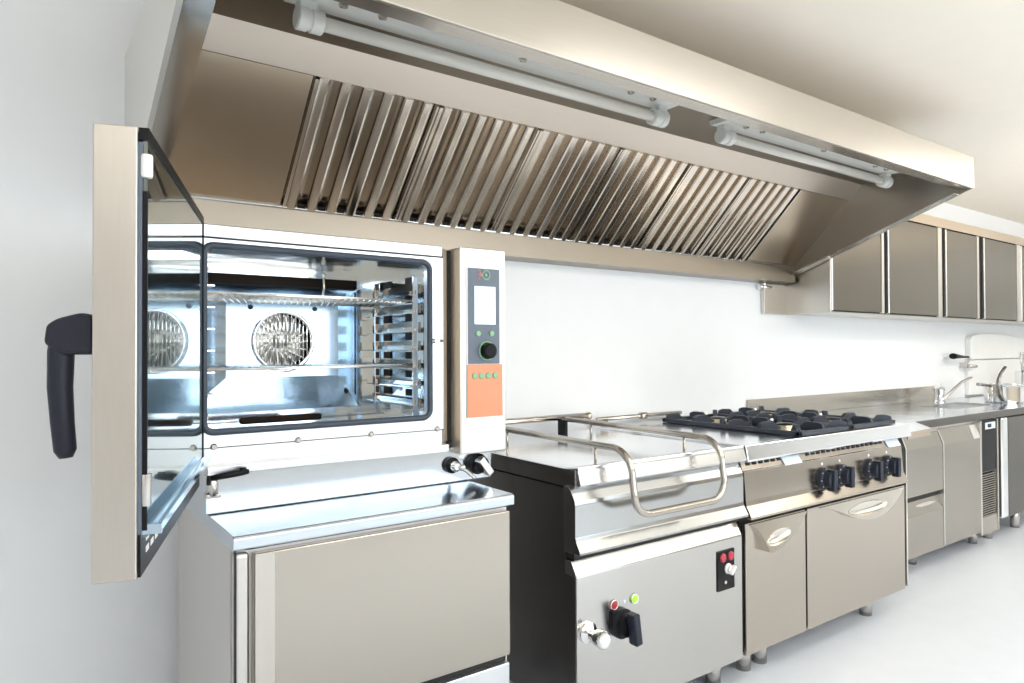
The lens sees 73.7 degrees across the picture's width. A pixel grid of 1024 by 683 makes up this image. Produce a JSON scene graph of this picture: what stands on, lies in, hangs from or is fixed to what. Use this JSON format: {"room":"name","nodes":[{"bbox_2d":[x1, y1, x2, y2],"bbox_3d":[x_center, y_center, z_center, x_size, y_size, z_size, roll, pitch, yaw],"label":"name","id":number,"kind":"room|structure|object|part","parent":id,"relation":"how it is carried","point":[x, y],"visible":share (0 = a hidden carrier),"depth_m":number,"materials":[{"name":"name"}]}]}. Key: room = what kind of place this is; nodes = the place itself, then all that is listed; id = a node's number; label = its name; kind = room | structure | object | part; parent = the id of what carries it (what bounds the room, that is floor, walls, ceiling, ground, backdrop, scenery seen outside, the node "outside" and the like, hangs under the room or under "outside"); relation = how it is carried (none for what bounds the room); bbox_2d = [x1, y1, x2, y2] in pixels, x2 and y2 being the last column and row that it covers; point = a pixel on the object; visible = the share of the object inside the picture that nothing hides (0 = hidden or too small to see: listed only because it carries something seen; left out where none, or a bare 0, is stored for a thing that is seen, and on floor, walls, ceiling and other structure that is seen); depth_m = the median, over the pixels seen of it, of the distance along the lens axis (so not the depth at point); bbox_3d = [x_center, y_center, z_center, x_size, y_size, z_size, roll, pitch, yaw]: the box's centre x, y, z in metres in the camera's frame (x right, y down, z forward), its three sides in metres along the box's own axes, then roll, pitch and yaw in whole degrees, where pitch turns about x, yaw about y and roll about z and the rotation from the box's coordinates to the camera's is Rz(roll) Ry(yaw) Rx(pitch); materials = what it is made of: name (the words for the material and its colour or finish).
{"room":"commercial kitchen","nodes":[
{"label":"commercial kitchen","id":0,"kind":"room"},
{"bbox_2d":[0,0,1023,682],"bbox_3d":[1.253,0.088,3.926,11.600,2.410,0.100,0,-1,-35],"label":"wall","id":1,"kind":"structure","parent":0,"point":[600,342],"depth_m":2.09,"materials":[{"name":"white paint"}]},
{"bbox_2d":[125,0,973,288],"bbox_3d":[0.515,-0.603,2.710,3.480,0.572,1.040,0,-1,-35],"label":"extractor hood","id":2,"kind":"object","parent":1,"relation":"attached to","point":[253,113],"visible":1,"depth_m":2.38,"materials":[{"name":"metal"}]},
{"bbox_3d":[-0.901,-0.631,1.709,0.012,0.523,1.028,0,-1,-35],"label":"panel","id":3,"kind":"part","parent":2,"relation":"part of","materials":[{"name":"metal"}]},
{"bbox_3d":[-0.867,-0.624,2.046,0.435,0.341,0.341,0,-1,-35],"label":"blank panel","id":4,"kind":"part","parent":2,"relation":"part of","materials":[{"name":"metal"}]},
{"bbox_2d":[284,0,678,127],"bbox_3d":[0.022,-0.822,2.067,1.380,0.092,0.120,0,-1,-35],"label":"lamp","id":5,"kind":"object","parent":2,"relation":"attached to","point":[308,15],"visible":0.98,"depth_m":1.97,"materials":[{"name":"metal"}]},
{"bbox_3d":[1.580,-0.613,3.792,0.465,0.341,0.341,0,-1,-35],"label":"blank panel","id":6,"kind":"part","parent":2,"relation":"part of","materials":[{"name":"metal"}]},
{"bbox_2d":[709,118,899,187],"bbox_3d":[1.361,-0.816,3.022,1.360,0.092,0.120,0,-1,-35],"label":"lamp","id":7,"kind":"object","parent":2,"relation":"attached to","point":[725,134],"visible":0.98,"depth_m":2.94,"materials":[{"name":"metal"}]},
{"bbox_3d":[1.923,-0.619,3.722,0.012,0.523,1.028,0,-1,-35],"label":"panel","id":8,"kind":"part","parent":2,"relation":"part of","materials":[{"name":"metal"}]},
{"bbox_2d":[747,385,935,412],"bbox_3d":[2.313,0.390,4.600,2.360,0.109,0.018,0,-1,-35],"label":"backsplash","id":9,"kind":"structure","parent":1,"relation":"attached to","point":[834,401],"depth_m":4.52,"materials":[{"name":"metal"}]},
{"bbox_2d":[761,214,941,319],"bbox_3d":[2.216,-0.508,4.368,1.633,0.694,0.309,0,-1,-35],"label":"upper cabinet","id":10,"kind":"object","parent":1,"relation":"attached to","point":[895,274],"visible":0.66,"depth_m":4.23,"materials":[{"name":"metal"}]},
{"bbox_3d":[1.558,-0.250,4.071,0.217,0.176,0.023,0,-1,-35],"label":"filler panel","id":11,"kind":"part","parent":10,"relation":"part of","materials":[{"name":"metal"}]},
{"bbox_3d":[2.063,-0.482,4.086,0.580,0.604,0.015,0,-1,-35],"label":"door","id":12,"kind":"part","parent":10,"relation":"part of","materials":[{"name":"metal"}]},
{"bbox_3d":[2.646,-0.479,4.501,0.702,0.604,0.015,0,-1,-35],"label":"door","id":13,"kind":"part","parent":10,"relation":"part of","materials":[{"name":"metal"}]},
{"bbox_3d":[2.383,-0.824,4.324,1.415,0.065,0.020,0,-1,-35],"label":"rail","id":14,"kind":"part","parent":10,"relation":"part of","materials":[{"name":"metal"}]},
{"bbox_2d":[902,218,1019,322],"bbox_3d":[3.460,-0.504,5.255,1.418,0.692,0.309,0,-1,-35],"label":"upper cabinet","id":15,"kind":"object","parent":1,"relation":"attached to","point":[980,267],"visible":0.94,"depth_m":5.13,"materials":[{"name":"metal"}]},
{"bbox_3d":[3.238,-0.477,4.923,0.531,0.604,0.015,0,-1,-35],"label":"door","id":16,"kind":"part","parent":15,"relation":"part of","materials":[{"name":"metal"}]},
{"bbox_3d":[3.538,-0.819,5.148,1.418,0.065,0.020,0,-1,-35],"label":"rail","id":17,"kind":"part","parent":15,"relation":"part of","materials":[{"name":"metal"}]},
{"bbox_3d":[3.814,-0.474,5.334,0.656,0.604,0.015,0,-1,-35],"label":"door","id":18,"kind":"part","parent":15,"relation":"part of","materials":[{"name":"metal"}]},
{"bbox_2d":[949,353,977,367],"bbox_3d":[3.611,0.155,5.487,0.447,0.126,0.085,0,-1,-38],"label":"faucet","id":19,"kind":"object","parent":1,"relation":"attached to","point":[952,355],"visible":1,"depth_m":5.52,"materials":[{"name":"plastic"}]},
{"bbox_2d":[965,333,1023,394],"bbox_3d":[4.317,0.189,6.019,1.420,0.511,0.044,0,-1,-35],"label":"dispenser","id":20,"kind":"object","parent":1,"relation":"attached to","point":[996,348],"visible":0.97,"depth_m":5.84,"materials":[{"name":"white plastic"}]},
{"bbox_3d":[4.313,0.300,6.024,1.420,0.288,0.029,0,-1,-35],"label":"panel","id":21,"kind":"part","parent":20,"relation":"part of","materials":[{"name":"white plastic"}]},
{"bbox_2d":[980,237,1023,324],"bbox_3d":[4.577,-0.499,6.052,1.323,0.692,0.309,0,-1,-35],"label":"upper cabinet","id":22,"kind":"object","parent":1,"relation":"attached to","point":[1021,240],"visible":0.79,"depth_m":5.58,"materials":[{"name":"metal"}]},
{"bbox_3d":[4.655,-0.814,5.944,1.323,0.065,0.020,0,-1,-35],"label":"rail","id":23,"kind":"part","parent":22,"relation":"part of","materials":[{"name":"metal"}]},
{"bbox_3d":[4.381,-0.472,5.738,0.583,0.604,0.015,0,-1,-35],"label":"door","id":24,"kind":"part","parent":22,"relation":"part of","materials":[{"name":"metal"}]},
{"bbox_2d":[509,511,1023,682],"bbox_3d":[3.035,1.304,1.419,11.600,0.100,6.220,0,-1,-35],"label":"floor","id":25,"kind":"structure","parent":0,"point":[959,615],"depth_m":2.98,"materials":[{"name":"plastic"}]},
{"bbox_2d":[178,480,513,682],"bbox_3d":[-0.481,0.850,1.934,0.740,0.852,0.650,0,-1,-35],"label":"base cabinet","id":26,"kind":"object","parent":25,"relation":"on","point":[407,585],"visible":0.9,"depth_m":1.68,"materials":[{"name":"metal"}]},
{"bbox_3d":[-0.591,0.805,1.487,0.034,0.692,0.023,0,-1,-35],"label":"corner post","id":27,"kind":"part","parent":26,"relation":"part of","materials":[{"name":"metal"}]},
{"bbox_2d":[45,123,505,583],"bbox_3d":[-0.510,0.062,1.781,1.192,0.717,1.305,0,-1,-35],"label":"oven","id":28,"kind":"object","parent":26,"relation":"on","point":[169,432],"visible":0.95,"depth_m":1.81,"materials":[{"name":"metal"}]},
{"bbox_3d":[-0.631,0.063,0.979,0.061,0.207,0.040,0,-1,-18],"label":"door handle","id":29,"kind":"part","parent":28,"relation":"part of","materials":[{"name":"plastic"}]},
{"bbox_3d":[-0.667,0.020,1.292,0.056,0.642,0.706,0,-1,-18],"label":"door","id":30,"kind":"part","parent":28,"relation":"part of","materials":[{"name":"metal"}]},
{"bbox_3d":[-0.634,-0.003,1.306,0.006,0.575,0.686,0,-1,-18],"label":"glass","id":31,"kind":"part","parent":28,"relation":"part of","materials":[{"name":"black"}]},
{"bbox_2d":[207,291,412,307],"bbox_3d":[-0.617,-0.121,2.006,0.571,0.009,0.296,0,-1,-35],"label":"wire shelf","id":32,"kind":"object","parent":28,"relation":"in","point":[215,296],"visible":0.95,"depth_m":1.97,"materials":[{"name":"metal"}]},
{"bbox_2d":[207,363,412,370],"bbox_3d":[-0.616,0.074,2.004,0.571,0.007,0.296,0,-1,-35],"label":"wire shelf","id":33,"kind":"object","parent":28,"relation":"in","point":[364,365],"visible":0.9,"depth_m":1.92,"materials":[{"name":"metal"}]},
{"bbox_3d":[-0.486,-0.269,1.851,0.666,0.032,0.029,0,-1,-35],"label":"trim","id":34,"kind":"part","parent":28,"relation":"part of","materials":[{"name":"metal"}]},
{"bbox_3d":[-0.485,0.281,1.846,0.666,0.039,0.024,0,-1,-35],"label":"trim","id":35,"kind":"part","parent":28,"relation":"part of","materials":[{"name":"metal"}]},
{"bbox_3d":[-0.484,0.005,1.847,0.666,0.507,0.030,0,-1,-35],"label":"frame","id":36,"kind":"part","parent":28,"relation":"part of","materials":[{"name":"metal"}]},
{"bbox_3d":[-0.146,0.381,2.032,0.086,0.054,0.036,0,-1,7],"label":"lever","id":37,"kind":"part","parent":28,"relation":"part of","materials":[{"name":"silver metal"}]},
{"bbox_3d":[-0.101,0.375,2.089,0.064,0.064,0.036,0,-1,-35],"label":"water knob","id":38,"kind":"part","parent":28,"relation":"part of","materials":[{"name":"black plastic"}]},
{"bbox_3d":[-0.084,0.004,2.075,0.128,0.455,0.002,0,-1,-35],"label":"control panel","id":39,"kind":"part","parent":28,"relation":"part of","materials":[{"name":"orange plastic"}]},
{"bbox_3d":[-0.291,0.665,1.700,0.683,0.396,0.027,0,-1,-35],"label":"door","id":40,"kind":"part","parent":26,"relation":"part of","materials":[{"name":"metal"}]},
{"bbox_3d":[-0.290,1.014,1.697,0.683,0.258,0.023,0,-1,-35],"label":"panel","id":41,"kind":"part","parent":26,"relation":"part of","materials":[{"name":"metal"}]},
{"bbox_2d":[467,412,747,682],"bbox_3d":[0.302,0.798,2.574,0.819,0.966,0.939,0,-1,-35],"label":"pan","id":42,"kind":"object","parent":25,"relation":"on","point":[626,548],"visible":0.94,"depth_m":2.24,"materials":[{"name":"metal"}]},
{"bbox_3d":[-0.018,0.372,2.610,0.010,0.054,0.009,0,-1,-35],"label":"handle post","id":43,"kind":"part","parent":42,"relation":"part of","materials":[{"name":"metal"}]},
{"bbox_3d":[-0.045,0.420,2.381,0.003,0.053,0.810,0,-1,-35],"label":"lid","id":44,"kind":"part","parent":42,"relation":"part of","materials":[{"name":"metal"}]},
{"bbox_3d":[0.270,0.365,2.207,0.010,0.054,0.009,0,-1,-35],"label":"handle post","id":45,"kind":"part","parent":42,"relation":"part of","materials":[{"name":"metal"}]},
{"bbox_3d":[0.307,0.434,2.522,0.451,0.225,0.839,0,-1,-35],"label":"lid handle","id":46,"kind":"part","parent":42,"relation":"part of","materials":[{"name":"metal"}]},
{"bbox_3d":[0.290,0.417,2.605,0.804,0.065,0.834,0,-1,-35],"label":"lid","id":47,"kind":"part","parent":42,"relation":"part of","materials":[{"name":"metal"}]},
{"bbox_2d":[610,607,642,646],"bbox_3d":[0.360,0.880,2.103,0.092,0.099,0.072,0,-1,-35],"label":"switch","id":48,"kind":"object","parent":42,"relation":"attached to","point":[625,624],"depth_m":2.10,"materials":[{"name":"plastic"}]},
{"bbox_3d":[0.500,0.906,2.279,0.793,0.490,0.054,0,-1,-35],"label":"panel","id":49,"kind":"part","parent":42,"relation":"part of","materials":[{"name":"metal"}]},
{"bbox_3d":[0.761,0.812,2.431,0.093,0.140,0.004,0,-1,-35],"label":"control plate","id":50,"kind":"part","parent":42,"relation":"part of","materials":[{"name":"black plastic"}]},
{"bbox_2d":[592,406,910,671],"bbox_3d":[1.140,0.812,3.194,1.270,0.946,0.901,0,-1,-35],"label":"gas range","id":51,"kind":"object","parent":25,"relation":"on","point":[824,532],"depth_m":2.84,"materials":[{"name":"metal"}]},
{"bbox_3d":[0.632,0.372,3.349,0.580,0.049,0.034,0,-1,-35],"label":"rail","id":52,"kind":"part","parent":51,"relation":"part of","materials":[{"name":"metal"}]},
{"bbox_2d":[592,419,910,462],"bbox_3d":[1.129,0.422,3.219,1.260,0.061,0.859,0,-1,-35],"label":"countertop","id":53,"kind":"structure","parent":51,"relation":"on","point":[758,446],"depth_m":2.85,"materials":[{"name":"metal"}]},
{"bbox_3d":[1.106,0.368,3.161,0.394,0.042,0.728,0,-1,-35],"label":"pan grate","id":54,"kind":"part","parent":51,"relation":"part of","materials":[{"name":"black metal"}]},
{"bbox_3d":[1.006,0.916,2.643,0.390,0.486,0.048,0,-1,-35],"label":"door","id":55,"kind":"part","parent":51,"relation":"part of","materials":[{"name":"metal"}]},
{"bbox_3d":[1.031,0.734,2.614,0.370,0.116,0.034,0,-1,-35],"label":"handle","id":56,"kind":"part","parent":51,"relation":"part of","materials":[{"name":"metal"}]},
{"bbox_3d":[1.184,0.377,3.003,0.150,0.020,0.100,0,-1,-35],"label":"burner","id":57,"kind":"part","parent":51,"relation":"part of","materials":[{"name":"metal"}]},
{"bbox_3d":[1.430,0.369,3.392,0.394,0.042,0.728,0,-1,-35],"label":"pan grate","id":58,"kind":"part","parent":51,"relation":"part of","materials":[{"name":"black metal"}]},
{"bbox_3d":[1.339,0.553,2.871,1.198,0.210,0.077,0,-1,-35],"label":"control panel","id":59,"kind":"part","parent":51,"relation":"part of","materials":[{"name":"metal"}]},
{"bbox_3d":[1.295,0.563,2.796,0.092,0.092,0.048,0,-1,-35],"label":"knob","id":60,"kind":"part","parent":51,"relation":"part of","materials":[{"name":"plastic"}]},
{"bbox_3d":[1.405,0.564,2.875,0.092,0.092,0.048,0,-1,-35],"label":"knob","id":61,"kind":"part","parent":51,"relation":"part of","materials":[{"name":"plastic"}]},
{"bbox_3d":[1.507,0.918,3.001,0.812,0.486,0.048,0,-1,-35],"label":"door","id":62,"kind":"part","parent":51,"relation":"part of","materials":[{"name":"metal"}]},
{"bbox_3d":[1.548,0.728,2.983,0.710,0.095,0.034,0,-1,-35],"label":"handle","id":63,"kind":"part","parent":51,"relation":"part of","materials":[{"name":"metal"}]},
{"bbox_3d":[1.601,0.565,3.014,0.092,0.092,0.048,0,-1,-35],"label":"knob","id":64,"kind":"part","parent":51,"relation":"part of","materials":[{"name":"plastic"}]},
{"bbox_3d":[1.731,0.565,3.107,0.092,0.092,0.048,0,-1,-35],"label":"knob","id":65,"kind":"part","parent":51,"relation":"part of","materials":[{"name":"plastic"}]},
{"bbox_3d":[1.831,0.555,3.238,0.027,0.210,0.051,0,-1,-35],"label":"panel","id":66,"kind":"part","parent":51,"relation":"part of","materials":[{"name":"silver metal"}]},
{"bbox_2d":[902,427,944,564],"bbox_3d":[1.993,0.891,3.951,0.720,0.800,0.638,0,-1,-35],"label":"drawer unit","id":67,"kind":"object","parent":25,"relation":"on","point":[925,454],"visible":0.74,"depth_m":3.78,"materials":[{"name":"metal"}]},
{"bbox_3d":[2.165,0.677,3.710,0.698,0.330,0.034,0,-1,-35],"label":"drawer","id":68,"kind":"part","parent":67,"relation":"part of","materials":[{"name":"silver metal"}]},
{"bbox_3d":[2.167,1.022,3.705,0.698,0.294,0.034,0,-1,-35],"label":"drawer","id":69,"kind":"part","parent":67,"relation":"part of","materials":[{"name":"silver metal"}]},
{"bbox_2d":[937,418,999,545],"bbox_3d":[2.607,0.893,4.388,0.778,0.800,0.639,0,-1,-35],"label":"fridge","id":70,"kind":"object","parent":25,"relation":"on","point":[971,451],"visible":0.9,"depth_m":4.12,"materials":[{"name":"metal"}]},
{"bbox_3d":[2.667,0.837,4.065,0.492,0.668,0.034,0,-1,-35],"label":"door","id":71,"kind":"part","parent":70,"relation":"part of","materials":[{"name":"silver metal"}]},
{"bbox_3d":[2.982,0.650,4.296,0.238,0.320,0.028,0,-1,-35],"label":"control panel","id":72,"kind":"part","parent":70,"relation":"part of","materials":[{"name":"black plastic"}]},
{"bbox_3d":[2.985,1.143,4.290,0.238,0.105,0.030,0,-1,-35],"label":"kick panel","id":73,"kind":"part","parent":70,"relation":"part of","materials":[{"name":"metal"}]},
{"bbox_2d":[982,414,1023,538],"bbox_3d":[3.574,0.898,5.081,1.475,0.800,0.633,0,-1,-35],"label":"base cabinet","id":74,"kind":"object","parent":25,"relation":"on","point":[1010,428],"visible":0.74,"depth_m":4.49,"materials":[{"name":"metal"}]},
{"bbox_2d":[818,395,1023,438],"bbox_3d":[3.584,0.470,4.983,4.775,0.052,0.845,0,-1,-35],"label":"countertop","id":75,"kind":"structure","parent":74,"relation":"on","point":[921,416],"depth_m":4.32,"materials":[{"name":"metal"}]},
{"bbox_3d":[2.034,0.434,3.480,0.504,0.004,0.195,0,-1,-35],"label":"corner plate","id":76,"kind":"part","parent":75,"relation":"part of","materials":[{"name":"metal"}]},
{"bbox_2d":[933,376,972,401],"bbox_3d":[3.368,0.360,5.197,0.601,0.176,0.080,0,-1,-35],"label":"tap","id":77,"kind":"object","parent":75,"relation":"on","point":[939,393],"visible":1,"depth_m":5.04,"materials":[{"name":"silver metal"}]},
{"bbox_3d":[3.393,0.359,5.209,0.545,0.173,0.026,0,-1,-37],"label":"spout","id":78,"kind":"part","parent":77,"relation":"part of","materials":[{"name":"metal"}]},
{"bbox_2d":[976,366,1023,402],"bbox_3d":[3.536,0.310,4.955,0.406,0.268,0.260,0,-1,-35],"label":"saucepan","id":79,"kind":"object","parent":75,"relation":"on","point":[998,392],"visible":1,"depth_m":4.88,"materials":[{"name":"silver metal"}]},
{"bbox_3d":[3.412,0.314,4.942,0.141,0.036,0.025,0,-1,-24],"label":"handle","id":80,"kind":"part","parent":79,"relation":"part of","materials":[{"name":"metal"}]},
{"bbox_3d":[3.465,0.305,4.837,0.153,0.261,0.038,0,-1,-35],"label":"handle","id":81,"kind":"part","parent":79,"relation":"part of","materials":[{"name":"metal"}]},
{"bbox_2d":[983,383,1023,402],"bbox_3d":[3.596,0.379,4.996,0.260,0.132,0.260,0,-1,-35],"label":"pot","id":82,"kind":"object","parent":75,"relation":"on","point":[1013,393],"depth_m":4.89,"materials":[{"name":"silver metal"}]},
{"bbox_2d":[1015,371,1023,383],"bbox_3d":[4.241,0.350,5.659,0.124,0.200,0.124,0,-1,-35],"label":"pot","id":83,"kind":"object","parent":75,"relation":"on","point":[1019,376],"visible":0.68,"depth_m":5.63,"materials":[{"name":"silver metal"}]},
{"bbox_2d":[1019,352,1022,371],"bbox_3d":[4.197,0.262,5.629,0.077,0.354,0.012,0,-1,-35],"label":"serving spoon","id":84,"kind":"object","parent":83,"relation":"in","point":[1020,354],"visible":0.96,"depth_m":5.62,"materials":[{"name":"metal"}]},
{"bbox_3d":[3.787,0.822,4.866,1.358,0.645,0.030,0,-1,-35],"label":"door","id":85,"kind":"part","parent":74,"relation":"part of","materials":[{"name":"silver metal"}]},
{"bbox_2d":[559,0,1023,223],"bbox_3d":[3.024,-1.205,1.450,11.600,0.100,6.220,0,-1,-35],"label":"ceiling","id":86,"kind":"structure","parent":0,"point":[946,73],"depth_m":2.71,"materials":[{"name":"white paint"}]}
]}

